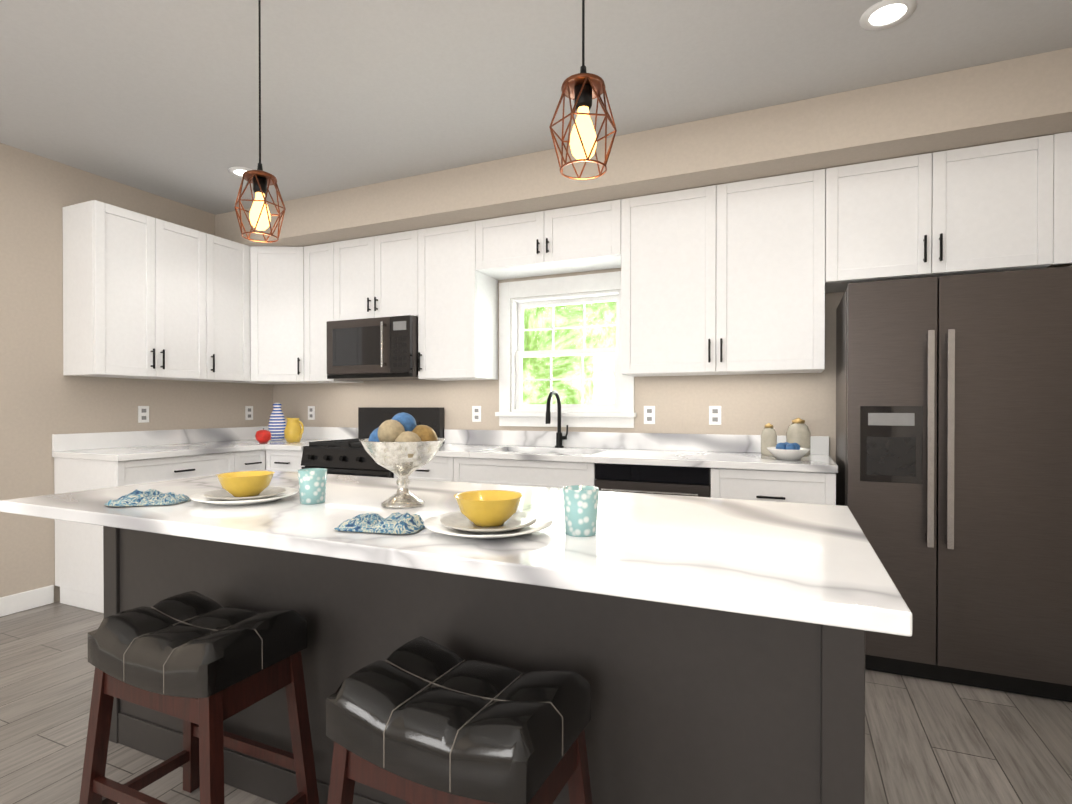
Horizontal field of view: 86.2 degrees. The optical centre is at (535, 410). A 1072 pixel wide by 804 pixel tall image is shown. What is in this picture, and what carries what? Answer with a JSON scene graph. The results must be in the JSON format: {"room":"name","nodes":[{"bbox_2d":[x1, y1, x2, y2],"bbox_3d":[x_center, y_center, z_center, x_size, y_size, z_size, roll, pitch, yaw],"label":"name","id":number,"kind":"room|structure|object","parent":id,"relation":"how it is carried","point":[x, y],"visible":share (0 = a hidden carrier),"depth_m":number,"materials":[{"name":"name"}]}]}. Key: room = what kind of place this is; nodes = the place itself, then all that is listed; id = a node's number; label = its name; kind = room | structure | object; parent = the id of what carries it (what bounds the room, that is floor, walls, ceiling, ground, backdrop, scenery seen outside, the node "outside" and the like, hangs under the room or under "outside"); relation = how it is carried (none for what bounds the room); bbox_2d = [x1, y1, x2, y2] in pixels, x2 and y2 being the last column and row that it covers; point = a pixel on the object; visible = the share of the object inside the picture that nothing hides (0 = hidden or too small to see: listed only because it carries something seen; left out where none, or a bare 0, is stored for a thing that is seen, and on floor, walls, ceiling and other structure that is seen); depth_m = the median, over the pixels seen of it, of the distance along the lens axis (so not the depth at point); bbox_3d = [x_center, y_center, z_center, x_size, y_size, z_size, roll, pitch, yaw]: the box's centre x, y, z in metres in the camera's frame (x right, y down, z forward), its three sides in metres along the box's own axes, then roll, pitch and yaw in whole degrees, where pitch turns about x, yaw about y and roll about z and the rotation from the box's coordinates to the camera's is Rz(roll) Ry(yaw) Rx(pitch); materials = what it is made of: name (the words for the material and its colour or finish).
{"room":"kitchen","nodes":[
{"label":"kitchen","id":0,"kind":"room"},
{"bbox_2d":[0,143,272,601],"bbox_3d":[-3.616,-0.165,2.125,0.150,2.690,6.585,0,0,24],"label":"wall","id":1,"kind":"structure","parent":0,"point":[43,398],"depth_m":3.45,"materials":[{"name":"paint"}]},
{"bbox_2d":[0,585,53,616],"bbox_3d":[-3.861,1.129,1.365,0.019,0.109,4.619,0,0,24],"label":"baseboard","id":2,"kind":"structure","parent":1,"relation":"attached to","point":[23,601],"depth_m":3.34,"materials":[{"name":"white wood"}]},
{"bbox_2d":[63,200,214,381],"bbox_3d":[-2.609,-0.734,3.812,0.328,1.035,0.769,0,0,24],"label":"upper cabinet","id":3,"kind":"object","parent":1,"relation":"attached to","point":[146,297],"depth_m":3.57,"materials":[{"name":"white wood"}]},
{"bbox_2d":[138,406,148,422],"bbox_3d":[-2.720,0.028,3.969,0.006,0.115,0.072,0,0,24],"label":"electrical outlet","id":4,"kind":"object","parent":1,"relation":"attached to","point":[143,414],"visible":1,"depth_m":3.96,"materials":[{"name":"plastic"}]},
{"bbox_2d":[199,231,246,382],"bbox_3d":[-2.386,-0.737,4.259,0.378,1.035,0.455,0,0,24],"label":"upper cabinet","id":5,"kind":"object","parent":1,"relation":"attached to","point":[222,262],"depth_m":4.17,"materials":[{"name":"white wood"}]},
{"bbox_2d":[245,406,252,419],"bbox_3d":[-2.378,0.023,4.747,0.006,0.115,0.072,0,0,24],"label":"electrical outlet","id":6,"kind":"object","parent":1,"relation":"attached to","point":[248,412],"visible":1,"depth_m":4.74,"materials":[{"name":"plastic"}]},
{"bbox_2d":[0,601,1071,803],"bbox_3d":[-0.417,1.227,2.639,5.600,0.100,10.085,0,0,24],"label":"floor","id":7,"kind":"structure","parent":0,"point":[927,741],"depth_m":2.06,"materials":[{"name":"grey wood"}]},
{"bbox_2d":[52,426,267,612],"bbox_3d":[-2.307,0.655,4.093,0.660,1.022,1.633,0,0,24],"label":"base cabinet","id":8,"kind":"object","parent":7,"relation":"on","point":[82,461],"depth_m":3.47,"materials":[{"name":"white wood"}]},
{"bbox_2d":[255,428,270,442],"bbox_3d":[-2.040,0.189,4.283,0.110,0.112,0.110,0,0,24],"label":"apple","id":9,"kind":"object","parent":8,"relation":"on","point":[263,436],"visible":1,"depth_m":4.25,"materials":[{"name":"red food"}]},
{"bbox_2d":[268,403,285,440],"bbox_3d":[-2.088,0.091,4.620,0.132,0.305,0.132,0,0,24],"label":"vase","id":10,"kind":"object","parent":8,"relation":"on","point":[276,425],"visible":0.98,"depth_m":4.58,"materials":[{"name":"ceramic"}]},
{"bbox_2d":[284,417,303,441],"bbox_3d":[-1.857,0.150,4.410,0.176,0.189,0.132,0,0,24],"label":"pitcher","id":11,"kind":"object","parent":8,"relation":"on","point":[293,431],"visible":1,"depth_m":4.37,"materials":[{"name":"yellow ceramic"}]},
{"bbox_2d":[79,591,318,803],"bbox_3d":[-0.907,0.865,1.549,0.536,0.635,0.336,0,0,24],"label":"stool","id":12,"kind":"object","parent":7,"relation":"on","point":[203,667],"visible":1,"depth_m":1.48,"materials":[{"name":"leather"}]},
{"bbox_2d":[268,427,357,471],"bbox_3d":[-1.656,0.653,4.347,0.330,1.022,0.643,0,0,24],"label":"countertop","id":13,"kind":"structure","parent":7,"relation":"on","point":[283,455],"depth_m":4.14,"materials":[{"name":"white stone"}]},
{"bbox_2d":[301,407,443,477],"bbox_3d":[-1.169,0.574,4.089,0.756,1.186,0.704,0,0,24],"label":"range","id":14,"kind":"object","parent":7,"relation":"on","point":[353,457],"visible":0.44,"depth_m":3.96,"materials":[{"name":"black metal"}]},
{"bbox_2d":[326,636,592,803],"bbox_3d":[-0.155,0.867,1.197,0.553,0.635,0.363,0,0,24],"label":"stool","id":15,"kind":"object","parent":7,"relation":"on","point":[420,720],"visible":1,"depth_m":1.11,"materials":[{"name":"leather"}]},
{"bbox_2d":[103,526,864,803],"bbox_3d":[-0.332,0.749,1.864,2.377,0.864,0.641,0,0,24],"label":"kitchen island","id":16,"kind":"object","parent":7,"relation":"on","point":[710,650],"depth_m":1.32,"materials":[{"name":"wood"}]},
{"bbox_2d":[0,470,911,636],"bbox_3d":[-0.377,0.300,1.739,2.416,0.036,0.960,0,0,24],"label":"island countertop","id":17,"kind":"structure","parent":16,"relation":"on","point":[801,564],"depth_m":1.26,"materials":[{"name":"white stone"}]},
{"bbox_2d":[104,489,190,506],"bbox_3d":[-1.170,0.259,1.737,0.212,0.044,0.194,0,0,24],"label":"napkin","id":18,"kind":"object","parent":17,"relation":"on","point":[137,497],"visible":0.98,"depth_m":1.70,"materials":[{"name":"fabric"}]},
{"bbox_2d":[189,471,298,504],"bbox_3d":[-0.903,0.239,1.784,0.304,0.083,0.304,0,0,24],"label":"place setting","id":19,"kind":"object","parent":17,"relation":"on","point":[245,487],"visible":1,"depth_m":1.74,"materials":[{"name":"white ceramic"}]},
{"bbox_2d":[298,468,326,503],"bbox_3d":[-0.681,0.231,1.747,0.084,0.100,0.084,0,0,24],"label":"tumbler","id":20,"kind":"object","parent":17,"relation":"on","point":[312,485],"visible":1,"depth_m":1.72,"materials":[{"name":"teal glass"}]},
{"bbox_2d":[334,512,424,533],"bbox_3d":[-0.363,0.263,1.385,0.217,0.041,0.170,0,0,24],"label":"napkin","id":21,"kind":"object","parent":17,"relation":"on","point":[399,523],"visible":0.98,"depth_m":1.34,"materials":[{"name":"fabric"}]},
{"bbox_2d":[359,412,444,507],"bbox_3d":[-0.395,0.144,1.702,0.252,0.275,0.252,0,0,24],"label":"centerpiece","id":22,"kind":"object","parent":17,"relation":"on","point":[402,446],"visible":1,"depth_m":1.64,"materials":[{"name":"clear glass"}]},
{"bbox_2d":[424,490,552,538],"bbox_3d":[-0.111,0.242,1.354,0.304,0.083,0.304,0,0,24],"label":"place setting","id":23,"kind":"object","parent":17,"relation":"on","point":[487,514],"visible":1,"depth_m":1.32,"materials":[{"name":"white ceramic"}]},
{"bbox_2d":[563,485,598,536],"bbox_3d":[0.103,0.231,1.320,0.084,0.105,0.084,0,0,24],"label":"tumbler","id":24,"kind":"object","parent":17,"relation":"on","point":[580,502],"visible":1,"depth_m":1.29,"materials":[{"name":"teal glass"}]},
{"bbox_2d":[394,429,837,504],"bbox_3d":[0.363,0.658,3.459,2.543,1.022,0.643,0,0,24],"label":"base cabinets","id":25,"kind":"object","parent":7,"relation":"on","point":[741,467],"depth_m":3.33,"materials":[{"name":"white stone"}]},
{"bbox_2d":[545,391,567,447],"bbox_3d":[0.137,0.060,3.717,0.101,0.377,0.242,0,0,24],"label":"faucet","id":26,"kind":"object","parent":25,"relation":"on","point":[559,437],"visible":0.98,"depth_m":3.79,"materials":[{"name":"black metal"}]},
{"bbox_2d":[761,423,776,455],"bbox_3d":[1.300,0.162,3.196,0.084,0.180,0.084,0,0,24],"label":"jar","id":27,"kind":"object","parent":25,"relation":"on","point":[768,436],"visible":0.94,"depth_m":3.17,"materials":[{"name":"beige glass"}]},
{"bbox_2d":[767,442,810,459],"bbox_3d":[1.311,0.211,2.973,0.212,0.085,0.212,0,0,24],"label":"bowl","id":28,"kind":"object","parent":25,"relation":"on","point":[788,451],"visible":1,"depth_m":2.92,"materials":[{"name":"white ceramic"}]},
{"bbox_2d":[786,418,810,456],"bbox_3d":[1.449,0.147,3.163,0.124,0.210,0.124,0,0,24],"label":"jar","id":29,"kind":"object","parent":25,"relation":"on","point":[798,431],"visible":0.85,"depth_m":3.12,"materials":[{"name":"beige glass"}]},
{"bbox_2d":[595,463,710,497],"bbox_3d":[0.705,0.732,3.262,0.608,0.879,0.615,0,0,24],"label":"dishwasher","id":30,"kind":"object","parent":7,"relation":"on","point":[672,480],"visible":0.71,"depth_m":3.01,"materials":[{"name":"black metal"}]},
{"bbox_2d":[836,266,1071,701],"bbox_3d":[1.945,0.302,2.682,0.910,1.747,0.733,0,0,24],"label":"refrigerator","id":31,"kind":"object","parent":7,"relation":"on","point":[954,441],"visible":0.88,"depth_m":2.40,"materials":[{"name":"black metal"}]},
{"bbox_2d":[0,0,1071,214],"bbox_3d":[-1.122,-1.553,1.020,5.600,0.100,6.585,0,0,24],"label":"ceiling","id":32,"kind":"structure","parent":0,"point":[159,97],"depth_m":2.55,"materials":[{"name":"paint"}]},
{"bbox_2d":[228,167,252,177],"bbox_3d":[-1.862,-1.514,3.659,0.188,0.009,0.188,0,0,24],"label":"recessed light","id":33,"kind":"object","parent":32,"relation":"in","point":[237,171],"visible":0.58,"depth_m":3.62,"materials":[{"name":"white plastic"}]},
{"bbox_2d":[234,0,285,242],"bbox_3d":[-0.911,-1.039,1.889,0.141,0.938,0.162,0,0,24],"label":"pendant light","id":34,"kind":"object","parent":32,"relation":"hanging from","point":[260,179],"visible":1,"depth_m":1.88,"materials":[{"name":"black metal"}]},
{"bbox_2d":[549,0,616,179],"bbox_3d":[0.112,-1.035,1.352,0.141,0.938,0.162,0,0,24],"label":"pendant light","id":35,"kind":"object","parent":32,"relation":"hanging from","point":[583,88],"visible":1,"depth_m":1.34,"materials":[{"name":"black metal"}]},
{"bbox_2d":[859,0,916,29],"bbox_3d":[1.336,-1.505,2.176,0.188,0.009,0.188,0,0,24],"label":"recessed light","id":36,"kind":"object","parent":32,"relation":"in","point":[882,14],"visible":1,"depth_m":2.17,"materials":[{"name":"white plastic"}]},
{"bbox_2d":[215,47,1071,246],"bbox_3d":[0.033,-1.385,3.647,5.300,0.267,0.544,0,0,24],"label":"soffit","id":37,"kind":"structure","parent":0,"point":[1025,97],"depth_m":2.96,"materials":[{"name":"paint"}]},
{"bbox_2d":[273,264,1054,462],"bbox_3d":[0.173,-0.177,3.974,5.300,2.690,0.150,0,0,24],"label":"wall","id":38,"kind":"structure","parent":0,"point":[751,404],"depth_m":3.61,"materials":[{"name":"paint"}]},
{"bbox_2d":[247,245,321,383],"bbox_3d":[-2.077,-0.738,4.570,0.692,1.035,0.560,0,0,24],"label":"upper cabinet","id":39,"kind":"object","parent":38,"relation":"attached to","point":[275,274],"depth_m":4.39,"materials":[{"name":"white wood"}]},
{"bbox_2d":[308,406,314,419],"bbox_3d":[-1.881,0.023,4.793,0.072,0.115,0.006,0,0,24],"label":"electrical outlet","id":40,"kind":"object","parent":38,"relation":"attached to","point":[311,412],"visible":1,"depth_m":4.79,"materials":[{"name":"plastic"}]},
{"bbox_2d":[327,315,425,380],"bbox_3d":[-1.124,-0.441,4.208,0.742,0.421,0.459,0,0,24],"label":"microwave","id":41,"kind":"object","parent":38,"relation":"attached to","point":[378,349],"visible":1,"depth_m":4.03,"materials":[{"name":"black metal"}]},
{"bbox_2d":[472,406,480,421],"bbox_3d":[-0.430,0.027,4.154,0.072,0.115,0.006,0,0,24],"label":"electrical outlet","id":42,"kind":"object","parent":38,"relation":"attached to","point":[476,413],"visible":1,"depth_m":4.15,"materials":[{"name":"plastic"}]},
{"bbox_2d":[495,271,635,427],"bbox_3d":[0.209,-0.394,3.929,1.000,1.015,0.199,0,0,24],"label":"window","id":43,"kind":"structure","parent":38,"relation":"in","point":[515,411],"depth_m":3.92,"materials":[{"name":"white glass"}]},
{"bbox_2d":[644,406,654,423],"bbox_3d":[0.723,0.030,3.647,0.072,0.115,0.006,0,0,24],"label":"electrical outlet","id":44,"kind":"object","parent":38,"relation":"attached to","point":[649,414],"visible":1,"depth_m":3.65,"materials":[{"name":"plastic"}]},
{"bbox_2d":[304,132,1071,382],"bbox_3d":[0.326,-0.039,3.461,4.602,2.419,0.663,0,0,24],"label":"upper cabinet","id":45,"kind":"object","parent":38,"relation":"attached to","point":[739,278],"visible":0.88,"depth_m":3.15,"materials":[{"name":"white wood"}]},
{"bbox_2d":[709,406,720,424],"bbox_3d":[1.091,0.031,3.485,0.072,0.115,0.006,0,0,24],"label":"electrical outlet","id":46,"kind":"object","parent":38,"relation":"attached to","point":[714,415],"visible":1,"depth_m":3.48,"materials":[{"name":"plastic"}]},
{"bbox_2d":[1055,263,1071,267],"bbox_3d":[1.373,-0.151,-0.069,0.150,2.690,6.585,0,0,24],"label":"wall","id":47,"kind":"structure","parent":0,"point":[1062,265],"depth_m":2.75,"materials":[{"name":"paint"}]},
{"label":"outside","id":48,"kind":"structure","parent":0,"visible":0},
{"bbox_2d":[522,301,615,403],"bbox_3d":[1.762,-0.849,6.712,9.000,6.000,0.050,0,0,24],"label":"window panes","id":49,"kind":"structure","parent":48,"point":[560,371],"depth_m":7.27,"materials":[{"name":"clear glass"}]}
]}

